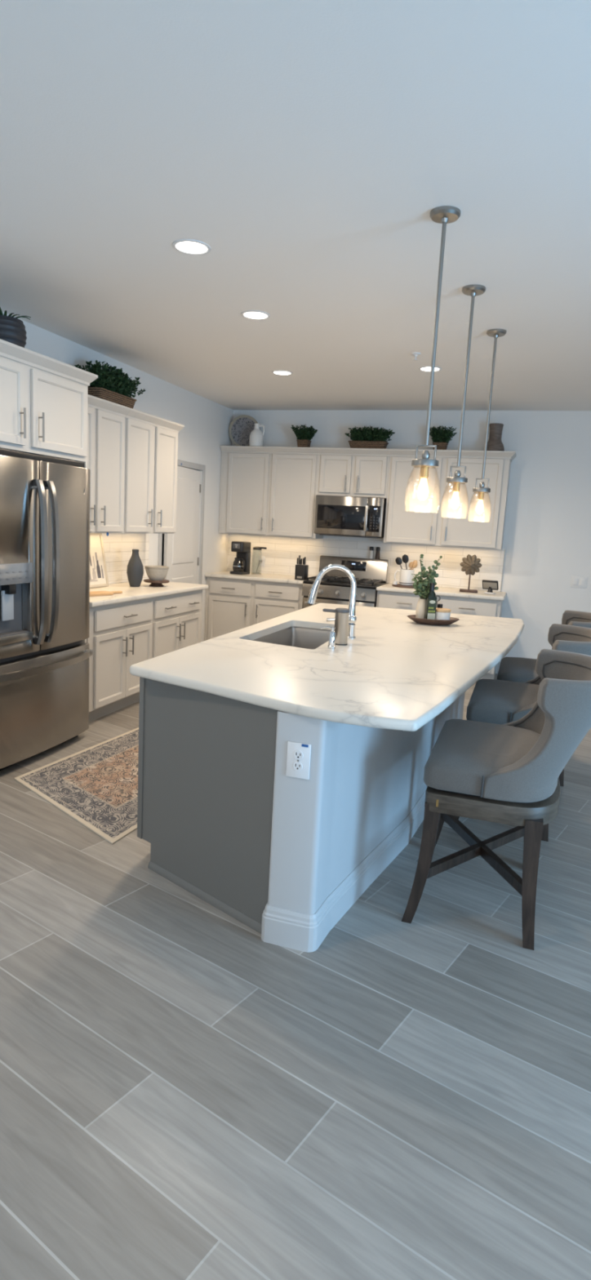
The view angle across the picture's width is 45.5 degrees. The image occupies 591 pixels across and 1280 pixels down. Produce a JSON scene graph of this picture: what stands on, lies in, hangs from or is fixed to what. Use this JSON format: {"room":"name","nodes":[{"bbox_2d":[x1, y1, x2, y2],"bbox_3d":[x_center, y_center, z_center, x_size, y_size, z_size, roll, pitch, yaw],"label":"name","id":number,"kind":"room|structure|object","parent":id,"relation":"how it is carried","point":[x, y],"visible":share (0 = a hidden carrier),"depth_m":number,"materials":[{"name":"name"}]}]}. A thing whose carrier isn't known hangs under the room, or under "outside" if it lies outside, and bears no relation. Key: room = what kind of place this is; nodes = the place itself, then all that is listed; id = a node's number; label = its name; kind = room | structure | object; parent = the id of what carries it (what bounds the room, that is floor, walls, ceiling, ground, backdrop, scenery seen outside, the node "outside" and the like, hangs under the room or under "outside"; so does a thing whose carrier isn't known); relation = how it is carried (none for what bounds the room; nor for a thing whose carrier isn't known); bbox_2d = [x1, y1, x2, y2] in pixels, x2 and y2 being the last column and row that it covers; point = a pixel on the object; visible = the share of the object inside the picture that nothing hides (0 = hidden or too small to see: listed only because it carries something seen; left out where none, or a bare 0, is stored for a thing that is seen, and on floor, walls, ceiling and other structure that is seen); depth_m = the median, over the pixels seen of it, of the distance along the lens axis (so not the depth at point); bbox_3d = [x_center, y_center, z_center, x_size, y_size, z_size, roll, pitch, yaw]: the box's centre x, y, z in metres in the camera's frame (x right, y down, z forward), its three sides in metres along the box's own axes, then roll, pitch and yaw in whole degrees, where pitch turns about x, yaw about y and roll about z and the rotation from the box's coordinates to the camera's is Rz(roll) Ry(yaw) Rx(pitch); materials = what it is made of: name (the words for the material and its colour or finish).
{"room":"kitchen","nodes":[
{"label":"kitchen","id":0,"kind":"room"},
{"bbox_2d":[87,388,135,408],"bbox_3d":[-1.486,-1.910,5.623,0.190,0.099,0.530,6,10,18],"label":"basket","id":1,"kind":"object","parent":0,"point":[108,394],"depth_m":5.53,"materials":[{"name":"brown wicker"}]},
{"bbox_2d":[1,311,233,641],"bbox_3d":[-2.670,-0.559,3.215,0.120,2.815,11.500,6,10,18],"label":"wall","id":2,"kind":"structure","parent":0,"point":[206,423],"depth_m":7.40,"materials":[{"name":"white paint"}]},
{"bbox_2d":[87,394,129,533],"bbox_3d":[-1.650,-1.317,5.331,0.370,0.992,0.905,6,10,18],"label":"upper cabinet","id":3,"kind":"object","parent":2,"relation":"attached to","point":[105,419],"visible":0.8,"depth_m":5.45,"materials":[{"name":"grey paint"}]},
{"bbox_2d":[74,360,145,408],"bbox_3d":[-1.473,-2.022,5.622,0.303,0.322,0.686,6,10,18],"label":"planter","id":4,"kind":"object","parent":3,"relation":"on","point":[112,384],"visible":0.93,"depth_m":5.50,"materials":[{"name":"green plant"}]},
{"bbox_2d":[102,533,149,584],"bbox_3d":[-1.723,-0.686,5.935,0.010,0.465,1.900,6,10,18],"label":"backsplash","id":5,"kind":"structure","parent":2,"relation":"attached to","point":[117,547],"depth_m":6.38,"materials":[{"name":"white tile"}]},
{"bbox_2d":[123,408,184,533],"bbox_3d":[-1.361,-1.444,6.200,0.370,0.992,0.938,6,10,18],"label":"upper cabinet","id":6,"kind":"object","parent":2,"relation":"attached to","point":[151,442],"visible":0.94,"depth_m":6.08,"materials":[{"name":"grey paint"}]},
{"bbox_2d":[157,533,162,565],"bbox_3d":[-1.358,-0.759,7.051,0.014,2.106,0.060,6,10,18],"label":"trim","id":7,"kind":"structure","parent":2,"relation":"attached to","point":[160,535],"depth_m":7.02,"materials":[{"name":"grey paint"}]},
{"bbox_2d":[163,466,200,583],"bbox_3d":[-1.209,-0.801,7.518,0.046,2.023,0.832,5,10,14],"label":"door","id":8,"kind":"structure","parent":2,"relation":"in","point":[180,548],"depth_m":7.46,"materials":[{"name":"white paint"}]},
{"bbox_2d":[177,459,203,470],"bbox_3d":[-1.157,-1.831,7.326,0.014,0.060,0.879,6,10,18],"label":"trim","id":9,"kind":"structure","parent":2,"relation":"attached to","point":[184,464],"depth_m":7.44,"materials":[{"name":"grey paint"}]},
{"bbox_2d":[198,465,205,584],"bbox_3d":[-1.064,-0.889,7.933,0.014,2.106,0.060,6,10,18],"label":"trim","id":10,"kind":"structure","parent":2,"relation":"attached to","point":[204,466],"depth_m":7.86,"materials":[{"name":"grey paint"}]},
{"bbox_2d":[161,533,164,565],"bbox_3d":[-1.936,-1.222,7.491,1.200,2.815,2.420,6,10,18],"label":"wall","id":11,"kind":"structure","parent":0,"point":[162,545],"depth_m":8.67,"materials":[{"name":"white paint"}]},
{"bbox_2d":[0,673,590,1279],"bbox_3d":[0.154,1.195,2.530,8.800,0.120,11.900,6,10,18],"label":"floor","id":12,"kind":"structure","parent":0,"point":[186,1094],"depth_m":1.99,"materials":[{"name":"grey tile"}]},
{"bbox_2d":[0,448,93,770],"bbox_3d":[-1.829,-0.198,4.312,0.844,1.838,1.050,6,10,18],"label":"refrigerator","id":13,"kind":"object","parent":12,"relation":"on","point":[45,500],"visible":1,"depth_m":4.16,"materials":[{"name":"grey metal"}]},
{"bbox_2d":[0,338,97,643],"bbox_3d":[-1.893,-0.505,4.350,0.666,2.424,1.346,6,10,18],"label":"tall cabinet","id":14,"kind":"object","parent":12,"relation":"on","point":[43,399],"visible":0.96,"depth_m":4.24,"materials":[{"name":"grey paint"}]},
{"bbox_2d":[0,307,31,347],"bbox_3d":[-1.740,-1.820,4.156,0.304,0.245,0.356,6,10,18],"label":"ribbed pot","id":15,"kind":"object","parent":14,"relation":"on","point":[12,330],"visible":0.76,"depth_m":4.07,"materials":[{"name":"grey ceramic"}]},
{"bbox_2d":[13,727,138,844],"bbox_3d":[-0.886,0.758,4.453,0.985,0.007,2.142,7,10,22],"label":"rug","id":16,"kind":"object","parent":12,"relation":"on","point":[96,786],"visible":0.4,"depth_m":3.97,"materials":[{"name":"fabric"}]},
{"bbox_2d":[86,597,152,721],"bbox_3d":[-1.593,0.110,5.505,0.662,0.870,0.895,6,10,18],"label":"base cabinet","id":17,"kind":"object","parent":12,"relation":"on","point":[120,637],"visible":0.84,"depth_m":5.34,"materials":[{"name":"grey paint"}]},
{"bbox_2d":[151,589,202,657],"bbox_3d":[-1.305,-0.017,6.369,0.662,0.870,0.938,6,10,18],"label":"base cabinet","id":18,"kind":"object","parent":12,"relation":"on","point":[176,621],"visible":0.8,"depth_m":6.18,"materials":[{"name":"grey paint"}]},
{"bbox_2d":[89,580,208,607],"bbox_3d":[-1.423,-0.405,5.880,0.643,0.040,1.882,6,10,18],"label":"countertop","id":19,"kind":"structure","parent":18,"relation":"on","point":[144,591],"depth_m":5.83,"materials":[{"name":"stone"}]},
{"bbox_2d":[89,533,109,587],"bbox_3d":[-1.700,-0.654,5.783,0.098,0.450,0.470,6,10,18],"label":"framed print","id":20,"kind":"object","parent":19,"relation":"on","point":[98,570],"visible":0.43,"depth_m":5.91,"materials":[{"name":"beige"}]},
{"bbox_2d":[89,591,122,596],"bbox_3d":[-1.486,-0.356,5.384,0.150,0.018,0.405,9,11,33],"label":"cutting board","id":21,"kind":"object","parent":19,"relation":"on","point":[92,593],"visible":0.77,"depth_m":5.35,"materials":[{"name":"brown wood"}]},
{"bbox_2d":[126,549,143,586],"bbox_3d":[-1.389,-0.624,6.109,0.144,0.320,0.144,6,10,18],"label":"vase","id":22,"kind":"object","parent":19,"relation":"on","point":[135,570],"visible":1,"depth_m":6.06,"materials":[{"name":"grey ceramic"}]},
{"bbox_2d":[143,578,168,586],"bbox_3d":[-1.236,-0.506,6.267,0.224,0.054,0.224,6,10,18],"label":"board","id":23,"kind":"object","parent":19,"relation":"on","point":[153,583],"visible":0.9,"depth_m":6.21,"materials":[{"name":"brown wood"}]},
{"bbox_2d":[144,565,168,580],"bbox_3d":[-1.231,-0.593,6.252,0.211,0.121,0.211,6,10,18],"label":"bowl","id":24,"kind":"object","parent":23,"relation":"on","point":[153,572],"visible":1,"depth_m":6.18,"materials":[{"name":"beige ceramic"}]},
{"bbox_2d":[204,577,303,640],"bbox_3d":[-0.404,-0.280,8.264,1.181,0.870,0.662,6,10,18],"label":"base cabinet","id":25,"kind":"object","parent":12,"relation":"on","point":[232,605],"visible":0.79,"depth_m":8.00,"materials":[{"name":"grey paint"}]},
{"bbox_2d":[204,570,310,584],"bbox_3d":[-0.379,-0.729,8.190,1.182,0.040,0.643,6,10,18],"label":"countertop","id":26,"kind":"structure","parent":25,"relation":"on","point":[263,577],"depth_m":7.97,"materials":[{"name":"stone"}]},
{"bbox_2d":[230,541,250,574],"bbox_3d":[-0.632,-0.957,8.215,0.191,0.375,0.233,7,10,23],"label":"coffee maker","id":27,"kind":"object","parent":26,"relation":"on","point":[241,565],"visible":1,"depth_m":8.15,"materials":[{"name":"black plastic"}]},
{"bbox_2d":[251,546,266,574],"bbox_3d":[-0.432,-0.939,8.330,0.177,0.323,0.124,6,10,18],"label":"jug","id":28,"kind":"object","parent":26,"relation":"on","point":[254,548],"visible":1,"depth_m":8.29,"materials":[{"name":"clear glass"}]},
{"bbox_2d":[294,564,308,580],"bbox_3d":[0.068,-0.755,7.862,0.116,0.165,0.118,7,10,21],"label":"knife block","id":29,"kind":"object","parent":26,"relation":"on","point":[301,571],"visible":0.94,"depth_m":7.81,"materials":[{"name":"black plastic"}]},
{"bbox_2d":[137,676,465,952],"bbox_3d":[0.245,0.457,3.995,1.196,0.870,3.046,6,10,18],"label":"kitchen island","id":30,"kind":"object","parent":12,"relation":"on","point":[220,815],"visible":0.64,"depth_m":2.75,"materials":[{"name":"grey paint"}]},
{"bbox_2d":[285,741,311,779],"bbox_3d":[0.010,0.421,2.461,0.086,0.128,0.009,6,10,18],"label":"power outlet","id":31,"kind":"object","parent":30,"relation":"attached to","point":[298,758],"visible":1,"depth_m":2.46,"materials":[{"name":"white plastic"}]},
{"bbox_2d":[293,761,302,771],"bbox_3d":[0.008,0.442,2.462,0.035,0.035,0.003,6,10,18],"label":"socket","id":32,"kind":"object","parent":31,"relation":"attached to","point":[297,766],"depth_m":2.46,"materials":[{"name":"white plastic"}]},
{"bbox_2d":[293,750,302,759],"bbox_3d":[0.010,0.401,2.455,0.035,0.035,0.003,6,10,18],"label":"socket","id":33,"kind":"object","parent":31,"relation":"attached to","point":[298,754],"depth_m":2.45,"materials":[{"name":"white plastic"}]},
{"bbox_2d":[129,603,524,731],"bbox_3d":[0.451,0.011,3.961,1.573,0.040,3.295,6,10,18],"label":"island countertop","id":34,"kind":"structure","parent":30,"relation":"on","point":[399,673],"depth_m":3.09,"materials":[{"name":"stone"}]},
{"bbox_2d":[252,626,330,648],"bbox_3d":[0.022,0.112,4.043,0.492,0.226,1.016,6,10,18],"label":"sink","id":35,"kind":"object","parent":34,"relation":"in","point":[293,636],"visible":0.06,"depth_m":4.50,"materials":[{"name":"silver metal"}]},
{"bbox_2d":[320,626,336,648],"bbox_3d":[0.166,-0.015,3.560,0.084,0.111,0.042,6,10,18],"label":"soap pump","id":36,"kind":"object","parent":34,"relation":"on","point":[331,645],"visible":1,"depth_m":3.54,"materials":[{"name":"silver metal"}]},
{"bbox_2d":[307,564,356,639],"bbox_3d":[0.207,-0.218,3.902,0.280,0.405,0.065,3,9,1],"label":"faucet","id":37,"kind":"object","parent":34,"relation":"on","point":[313,592],"visible":0.79,"depth_m":3.89,"materials":[{"name":"silver metal"}]},
{"bbox_2d":[322,608,349,645],"bbox_3d":[0.209,-0.074,3.697,0.143,0.188,0.076,6,10,18],"label":"soap dispenser","id":38,"kind":"object","parent":34,"relation":"on","point":[341,617],"visible":0.89,"depth_m":3.66,"materials":[{"name":"grey metal"}]},
{"bbox_2d":[407,614,459,625],"bbox_3d":[0.919,-0.130,4.710,0.349,0.044,0.244,3,9,1],"label":"wooden tray","id":39,"kind":"object","parent":34,"relation":"on","point":[452,620],"visible":0.82,"depth_m":4.63,"materials":[{"name":"brown wood"}]},
{"bbox_2d":[411,554,442,618],"bbox_3d":[0.861,-0.346,4.690,0.197,0.446,0.138,6,10,18],"label":"vase","id":40,"kind":"object","parent":39,"relation":"on","point":[421,586],"visible":0.91,"depth_m":4.67,"materials":[{"name":"beige ceramic"}]},
{"bbox_2d":[423,582,436,619],"bbox_3d":[0.895,-0.245,4.656,0.060,0.262,0.062,2,9,-7],"label":"oil bottle","id":41,"kind":"object","parent":39,"relation":"on","point":[431,598],"visible":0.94,"depth_m":4.63,"materials":[{"name":"green glass"}]},
{"bbox_2d":[435,608,451,620],"bbox_3d":[0.974,-0.161,4.687,0.111,0.093,0.111,6,10,18],"label":"canister","id":42,"kind":"object","parent":39,"relation":"on","point":[441,613],"visible":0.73,"depth_m":4.64,"materials":[{"name":"white ceramic"}]},
{"bbox_3d":[0.952,-0.214,4.758,0.090,0.173,0.046,4,9,3],"label":"caddy","id":43,"kind":"object","parent":39,"relation":"on","visible":0},
{"bbox_2d":[437,603,443,608],"bbox_3d":[0.973,-0.188,4.761,0.036,0.113,0.036,6,10,18],"label":"shaker","id":44,"kind":"object","parent":43,"relation":"in","point":[439,606],"visible":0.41,"depth_m":4.74,"materials":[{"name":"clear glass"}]},
{"bbox_2d":[302,555,388,608],"bbox_3d":[0.540,-0.334,7.897,0.806,1.155,0.719,6,10,18],"label":"range","id":45,"kind":"object","parent":12,"relation":"on","point":[335,586],"visible":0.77,"depth_m":7.71,"materials":[{"name":"silver metal"}]},
{"bbox_2d":[303,579,386,588],"bbox_3d":[0.557,-0.637,7.848,0.806,0.025,0.580,6,10,18],"label":"cooktop","id":46,"kind":"object","parent":45,"relation":"in","point":[331,584],"depth_m":7.62,"materials":[{"name":"black metal"}]},
{"bbox_2d":[368,546,373,559],"bbox_3d":[0.865,-0.997,8.043,0.054,0.137,0.054,6,10,18],"label":"shaker","id":47,"kind":"object","parent":45,"relation":"on","point":[371,548],"visible":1,"depth_m":8.02,"materials":[{"name":"clear glass"}]},
{"bbox_2d":[368,550,373,559],"bbox_3d":[0.864,-0.976,8.047,0.054,0.095,0.054,6,10,18],"label":"jar","id":48,"kind":"object","parent":47,"relation":"on","point":[371,554],"depth_m":8.03,"materials":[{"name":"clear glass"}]},
{"bbox_2d":[375,546,380,559],"bbox_3d":[0.937,-0.989,8.020,0.054,0.137,0.054,6,10,18],"label":"shaker","id":49,"kind":"object","parent":45,"relation":"on","point":[378,548],"visible":1,"depth_m":8.00,"materials":[{"name":"brown"}]},
{"bbox_2d":[375,551,379,559],"bbox_3d":[0.936,-0.968,8.024,0.054,0.095,0.054,6,10,18],"label":"jar","id":50,"kind":"object","parent":49,"relation":"on","point":[377,554],"depth_m":8.00,"materials":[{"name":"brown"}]},
{"bbox_2d":[376,591,502,679],"bbox_3d":[1.538,-0.074,7.647,1.275,0.870,0.662,6,10,18],"label":"base cabinet","id":51,"kind":"object","parent":12,"relation":"on","point":[385,599],"visible":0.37,"depth_m":7.28,"materials":[{"name":"grey paint"}]},
{"bbox_2d":[376,582,506,600],"bbox_3d":[1.576,-0.521,7.569,1.306,0.040,0.643,6,10,18],"label":"countertop","id":52,"kind":"structure","parent":51,"relation":"on","point":[450,592],"depth_m":7.34,"materials":[{"name":"stone"}]},
{"bbox_2d":[392,583,413,588],"bbox_3d":[1.226,-0.588,7.679,0.344,0.018,0.344,6,10,18],"label":"round board","id":53,"kind":"object","parent":52,"relation":"on","point":[397,584],"visible":0.52,"depth_m":7.56,"materials":[{"name":"brown wood"}]},
{"bbox_2d":[394,568,414,585],"bbox_3d":[1.195,-0.686,7.679,0.196,0.170,0.155,11,12,40],"label":"utensil crock","id":54,"kind":"object","parent":53,"relation":"on","point":[406,576],"visible":0.98,"depth_m":7.61,"materials":[{"name":"white ceramic"}]},
{"bbox_2d":[395,557,402,568],"bbox_3d":[1.153,-0.760,7.644,0.152,0.269,0.025,3,9,0],"label":"serving spoon","id":55,"kind":"object","parent":54,"relation":"in","point":[398,560],"visible":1,"depth_m":7.62,"materials":[{"name":"black plastic"}]},
{"bbox_2d":[395,557,402,564],"bbox_3d":[1.119,-0.854,7.627,0.074,0.083,0.023,4,9,6],"label":"bowl","id":56,"kind":"object","parent":55,"relation":"on","point":[398,560],"depth_m":7.62,"materials":[{"name":"black plastic"}]},
{"bbox_2d":[402,554,408,569],"bbox_3d":[1.199,-0.775,7.634,0.100,0.303,0.045,0,10,-19],"label":"serving spoon","id":57,"kind":"object","parent":54,"relation":"in","point":[405,557],"visible":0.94,"depth_m":7.61,"materials":[{"name":"black plastic"}]},
{"bbox_2d":[402,554,408,563],"bbox_3d":[1.185,-0.875,7.607,0.071,0.100,0.033,6,10,18],"label":"bowl","id":58,"kind":"object","parent":57,"relation":"on","point":[405,557],"depth_m":7.60,"materials":[{"name":"black plastic"}]},
{"bbox_2d":[408,561,413,569],"bbox_3d":[1.239,-0.737,7.655,0.084,0.226,0.020,9,11,31],"label":"wooden spoon","id":59,"kind":"object","parent":54,"relation":"in","point":[411,564],"visible":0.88,"depth_m":7.63,"materials":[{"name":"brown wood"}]},
{"bbox_2d":[412,562,417,569],"bbox_3d":[1.249,-0.730,7.635,0.134,0.223,0.019,8,11,28],"label":"wooden spoon","id":60,"kind":"object","parent":54,"relation":"in","point":[415,565],"visible":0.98,"depth_m":7.60,"materials":[{"name":"brown wood"}]},
{"bbox_2d":[413,562,417,568],"bbox_3d":[1.289,-0.805,7.602,0.052,0.061,0.016,7,10,23],"label":"bowl","id":61,"kind":"object","parent":60,"relation":"on","point":[415,565],"depth_m":7.60,"materials":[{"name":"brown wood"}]},
{"bbox_2d":[459,554,481,592],"bbox_3d":[1.830,-0.698,7.387,0.224,0.393,0.096,5,10,12],"label":"sculpture","id":62,"kind":"object","parent":52,"relation":"on","point":[471,565],"visible":1,"depth_m":7.36,"materials":[{"name":"brown wood"}]},
{"bbox_2d":[482,579,498,594],"bbox_3d":[2.039,-0.557,7.378,0.164,0.139,0.096,8,10,25],"label":"tablet stand","id":63,"kind":"object","parent":52,"relation":"on","point":[491,585],"visible":1,"depth_m":7.36,"materials":[{"name":"white plastic"}]},
{"bbox_2d":[401,648,590,950],"bbox_3d":[0.892,0.588,2.913,0.714,1.030,0.751,6,10,18],"label":"bar stool","id":64,"kind":"object","parent":12,"relation":"on","point":[508,773],"visible":1,"depth_m":2.63,"materials":[{"name":"grey fabric"}]},
{"bbox_2d":[423,719,558,800],"bbox_3d":[0.827,0.474,2.918,0.492,0.122,0.726,6,10,18],"label":"seat cushion","id":65,"kind":"object","parent":64,"relation":"on","point":[473,760],"depth_m":2.65,"materials":[{"name":"grey fabric"}]},
{"bbox_2d":[454,623,590,841],"bbox_3d":[1.284,0.453,3.859,0.714,1.030,0.751,6,10,18],"label":"bar stool","id":66,"kind":"object","parent":12,"relation":"on","point":[495,701],"visible":0.3,"depth_m":3.66,"materials":[{"name":"grey fabric"}]},
{"bbox_2d":[466,678,539,724],"bbox_3d":[1.218,0.339,3.864,0.492,0.122,0.726,6,10,18],"label":"seat cushion","id":67,"kind":"object","parent":66,"relation":"on","point":[495,701],"depth_m":3.64,"materials":[{"name":"grey fabric"}]},
{"bbox_2d":[497,609,590,786],"bbox_3d":[1.669,0.341,4.667,0.714,1.030,0.751,6,10,18],"label":"bar stool","id":68,"kind":"object","parent":12,"relation":"on","point":[520,669],"visible":0.15,"depth_m":4.58,"materials":[{"name":"grey fabric"}]},
{"bbox_2d":[497,657,538,682],"bbox_3d":[1.603,0.227,4.672,0.492,0.122,0.726,6,10,18],"label":"seat cushion","id":69,"kind":"object","parent":68,"relation":"on","point":[520,669],"depth_m":4.51,"materials":[{"name":"grey fabric"}]},
{"bbox_2d":[0,0,590,410],"bbox_3d":[0.309,-1.697,2.054,8.800,0.120,11.900,6,10,18],"label":"ceiling","id":70,"kind":"structure","parent":0,"point":[313,145],"depth_m":2.79,"materials":[{"name":"white paint"}]},
{"bbox_2d":[172,239,211,254],"bbox_3d":[-0.503,-1.900,3.413,0.188,0.006,0.188,6,10,18],"label":"recessed light","id":71,"kind":"object","parent":70,"relation":"in","point":[191,246],"visible":1,"depth_m":3.41,"materials":[{"name":"white plastic"}]},
{"bbox_2d":[240,310,270,319],"bbox_3d":[-0.253,-2.062,4.477,0.188,0.006,0.188,6,10,18],"label":"recessed light","id":72,"kind":"object","parent":70,"relation":"in","point":[251,314],"visible":1,"depth_m":4.47,"materials":[{"name":"white plastic"}]},
{"bbox_2d":[271,370,293,375],"bbox_3d":[-0.115,-2.329,6.148,0.188,0.006,0.188,6,10,18],"label":"recessed light","id":73,"kind":"object","parent":70,"relation":"in","point":[277,372],"visible":1,"depth_m":6.14,"materials":[{"name":"white plastic"}]},
{"bbox_2d":[411,351,420,360],"bbox_3d":[0.893,-2.104,5.238,0.072,0.048,0.072,6,10,18],"label":"sprinkler","id":74,"kind":"object","parent":70,"relation":"attached to","point":[415,354],"visible":1,"depth_m":5.22,"materials":[{"name":"white plastic"}]},
{"bbox_2d":[418,365,441,371],"bbox_3d":[1.089,-2.191,5.702,0.188,0.006,0.188,6,10,18],"label":"recessed light","id":75,"kind":"object","parent":70,"relation":"in","point":[422,368],"visible":0.84,"depth_m":5.70,"materials":[{"name":"white plastic"}]},
{"bbox_2d":[404,205,460,511],"bbox_3d":[0.585,-1.160,2.999,0.153,1.216,0.153,12,13,42],"label":"pendant lamp","id":76,"kind":"object","parent":70,"relation":"hanging from","point":[444,215],"visible":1,"depth_m":2.99,"materials":[{"name":"silver metal"}]},
{"bbox_2d":[419,466,429,478],"bbox_3d":[0.561,-0.729,3.070,0.038,0.048,0.038,6,10,18],"label":"socket","id":77,"kind":"object","parent":76,"relation":"attached to","point":[424,470],"depth_m":3.05,"materials":[{"name":"gold metal"}]},
{"bbox_2d":[440,284,485,516],"bbox_3d":[0.925,-1.286,3.878,0.153,1.216,0.153,12,13,42],"label":"pendant lamp","id":78,"kind":"object","parent":70,"relation":"hanging from","point":[473,290],"visible":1,"depth_m":3.88,"materials":[{"name":"silver metal"}]},
{"bbox_2d":[453,482,460,491],"bbox_3d":[0.902,-0.856,3.949,0.038,0.048,0.038,6,10,18],"label":"socket","id":79,"kind":"object","parent":78,"relation":"attached to","point":[456,486],"depth_m":3.93,"materials":[{"name":"gold metal"}]},
{"bbox_2d":[468,328,506,519],"bbox_3d":[1.267,-1.395,4.653,0.153,1.216,0.153,12,13,42],"label":"pendant lamp","id":80,"kind":"object","parent":70,"relation":"hanging from","point":[495,333],"visible":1,"depth_m":4.65,"materials":[{"name":"silver metal"}]},
{"bbox_2d":[478,492,484,499],"bbox_3d":[1.244,-0.965,4.724,0.038,0.048,0.038,6,10,18],"label":"socket","id":81,"kind":"object","parent":80,"relation":"attached to","point":[481,495],"depth_m":4.71,"materials":[{"name":"gold metal"}]},
{"bbox_2d":[297,440,311,447],"bbox_3d":[0.094,-2.212,7.989,0.135,0.094,0.130,6,10,18],"label":"basket","id":82,"kind":"object","parent":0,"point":[300,443],"depth_m":7.93,"materials":[{"name":"brown wicker"}]},
{"bbox_2d":[348,441,387,448],"bbox_3d":[0.800,-2.134,7.765,0.420,0.089,0.150,6,10,18],"label":"basket","id":83,"kind":"object","parent":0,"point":[378,445],"depth_m":7.69,"materials":[{"name":"brown wicker"}]},
{"bbox_2d":[230,409,590,673],"bbox_3d":[2.640,-0.991,7.580,7.470,2.815,0.150,6,10,18],"label":"wall","id":84,"kind":"structure","parent":0,"point":[547,540],"depth_m":7.52,"materials":[{"name":"white paint"}]},
{"bbox_2d":[218,445,323,538],"bbox_3d":[-0.275,-1.710,8.167,1.196,0.992,0.370,6,10,18],"label":"upper cabinet","id":85,"kind":"object","parent":84,"relation":"attached to","point":[264,491],"visible":0.98,"depth_m":8.03,"materials":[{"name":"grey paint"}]},
{"bbox_2d":[228,414,260,446],"bbox_3d":[-0.597,-2.437,8.255,0.380,0.377,0.059,5,9,10],"label":"decorative plate","id":86,"kind":"object","parent":85,"relation":"on","point":[240,429],"visible":0.64,"depth_m":8.26,"materials":[{"name":"beige ceramic"}]},
{"bbox_2d":[248,423,265,446],"bbox_3d":[-0.445,-2.340,8.076,0.164,0.262,0.164,-3,11,-31],"label":"jug","id":87,"kind":"object","parent":85,"relation":"on","point":[256,436],"visible":0.88,"depth_m":8.02,"materials":[{"name":"white ceramic"}]},
{"bbox_2d":[290,424,317,447],"bbox_3d":[0.099,-2.299,7.964,0.297,0.275,0.261,6,10,18],"label":"boxwood plant","id":88,"kind":"object","parent":85,"relation":"on","point":[303,435],"visible":1,"depth_m":7.92,"materials":[{"name":"green plant"}]},
{"bbox_2d":[318,447,389,498],"bbox_3d":[0.672,-1.846,7.831,0.774,0.514,0.370,6,10,18],"label":"upper cabinet","id":89,"kind":"object","parent":84,"relation":"attached to","point":[343,472],"visible":0.94,"depth_m":7.69,"materials":[{"name":"grey paint"}]},
{"bbox_2d":[314,494,386,538],"bbox_3d":[0.630,-1.371,7.866,0.760,0.435,0.443,6,10,18],"label":"microwave","id":90,"kind":"object","parent":89,"relation":"attached to","point":[335,515],"visible":0.99,"depth_m":7.70,"materials":[{"name":"silver metal"}]},
{"bbox_2d":[345,426,395,448],"bbox_3d":[0.802,-2.221,7.761,0.595,0.261,0.320,6,10,18],"label":"planter","id":91,"kind":"object","parent":89,"relation":"on","point":[376,437],"visible":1,"depth_m":7.69,"materials":[{"name":"green plant"}]},
{"bbox_2d":[226,533,504,591],"bbox_3d":[0.712,-0.919,8.149,3.245,0.465,0.010,6,10,18],"label":"backsplash","id":92,"kind":"structure","parent":84,"relation":"attached to","point":[281,555],"depth_m":8.06,"materials":[{"name":"white tile"}]},
{"bbox_2d":[257,555,264,566],"bbox_3d":[-0.413,-0.950,8.508,0.086,0.128,0.009,6,10,18],"label":"power outlet","id":93,"kind":"object","parent":92,"relation":"attached to","point":[260,557],"visible":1,"depth_m":8.50,"materials":[{"name":"white plastic"}]},
{"bbox_2d":[383,448,515,549],"bbox_3d":[1.639,-1.507,7.558,1.290,0.992,0.370,6,10,18],"label":"upper cabinet","id":94,"kind":"object","parent":84,"relation":"attached to","point":[421,522],"visible":0.96,"depth_m":7.43,"materials":[{"name":"white paint"}]},
{"bbox_2d":[429,426,457,449],"bbox_3d":[1.560,-2.140,7.503,0.311,0.265,0.260,6,10,18],"label":"boxwood plant","id":95,"kind":"object","parent":94,"relation":"on","point":[441,437],"visible":0.99,"depth_m":7.46,"materials":[{"name":"green plant"}]},
{"bbox_2d":[486,422,504,450],"bbox_3d":[2.081,-2.098,7.344,0.208,0.290,0.208,6,10,18],"label":"wooden vase","id":96,"kind":"object","parent":94,"relation":"on","point":[495,442],"visible":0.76,"depth_m":7.28,"materials":[{"name":"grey wood"}]},
{"bbox_2d":[500,549,505,591],"bbox_3d":[2.253,-0.753,7.657,0.007,0.460,0.013,6,10,18],"label":"trim","id":97,"kind":"structure","parent":84,"relation":"attached to","point":[504,549],"depth_m":7.65,"materials":[{"name":"silver metal"}]},
{"bbox_2d":[570,575,587,588],"bbox_3d":[2.990,-0.611,7.433,0.160,0.120,0.010,6,10,18],"label":"light switch","id":98,"kind":"object","parent":84,"relation":"attached to","point":[576,581],"visible":1,"depth_m":7.43,"materials":[{"name":"white paint"}]},
{"bbox_2d":[433,443,447,449],"bbox_3d":[1.544,-2.055,7.529,0.145,0.089,0.130,6,10,18],"label":"basket","id":99,"kind":"object","parent":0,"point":[439,446],"depth_m":7.47,"materials":[{"name":"brown wicker"}]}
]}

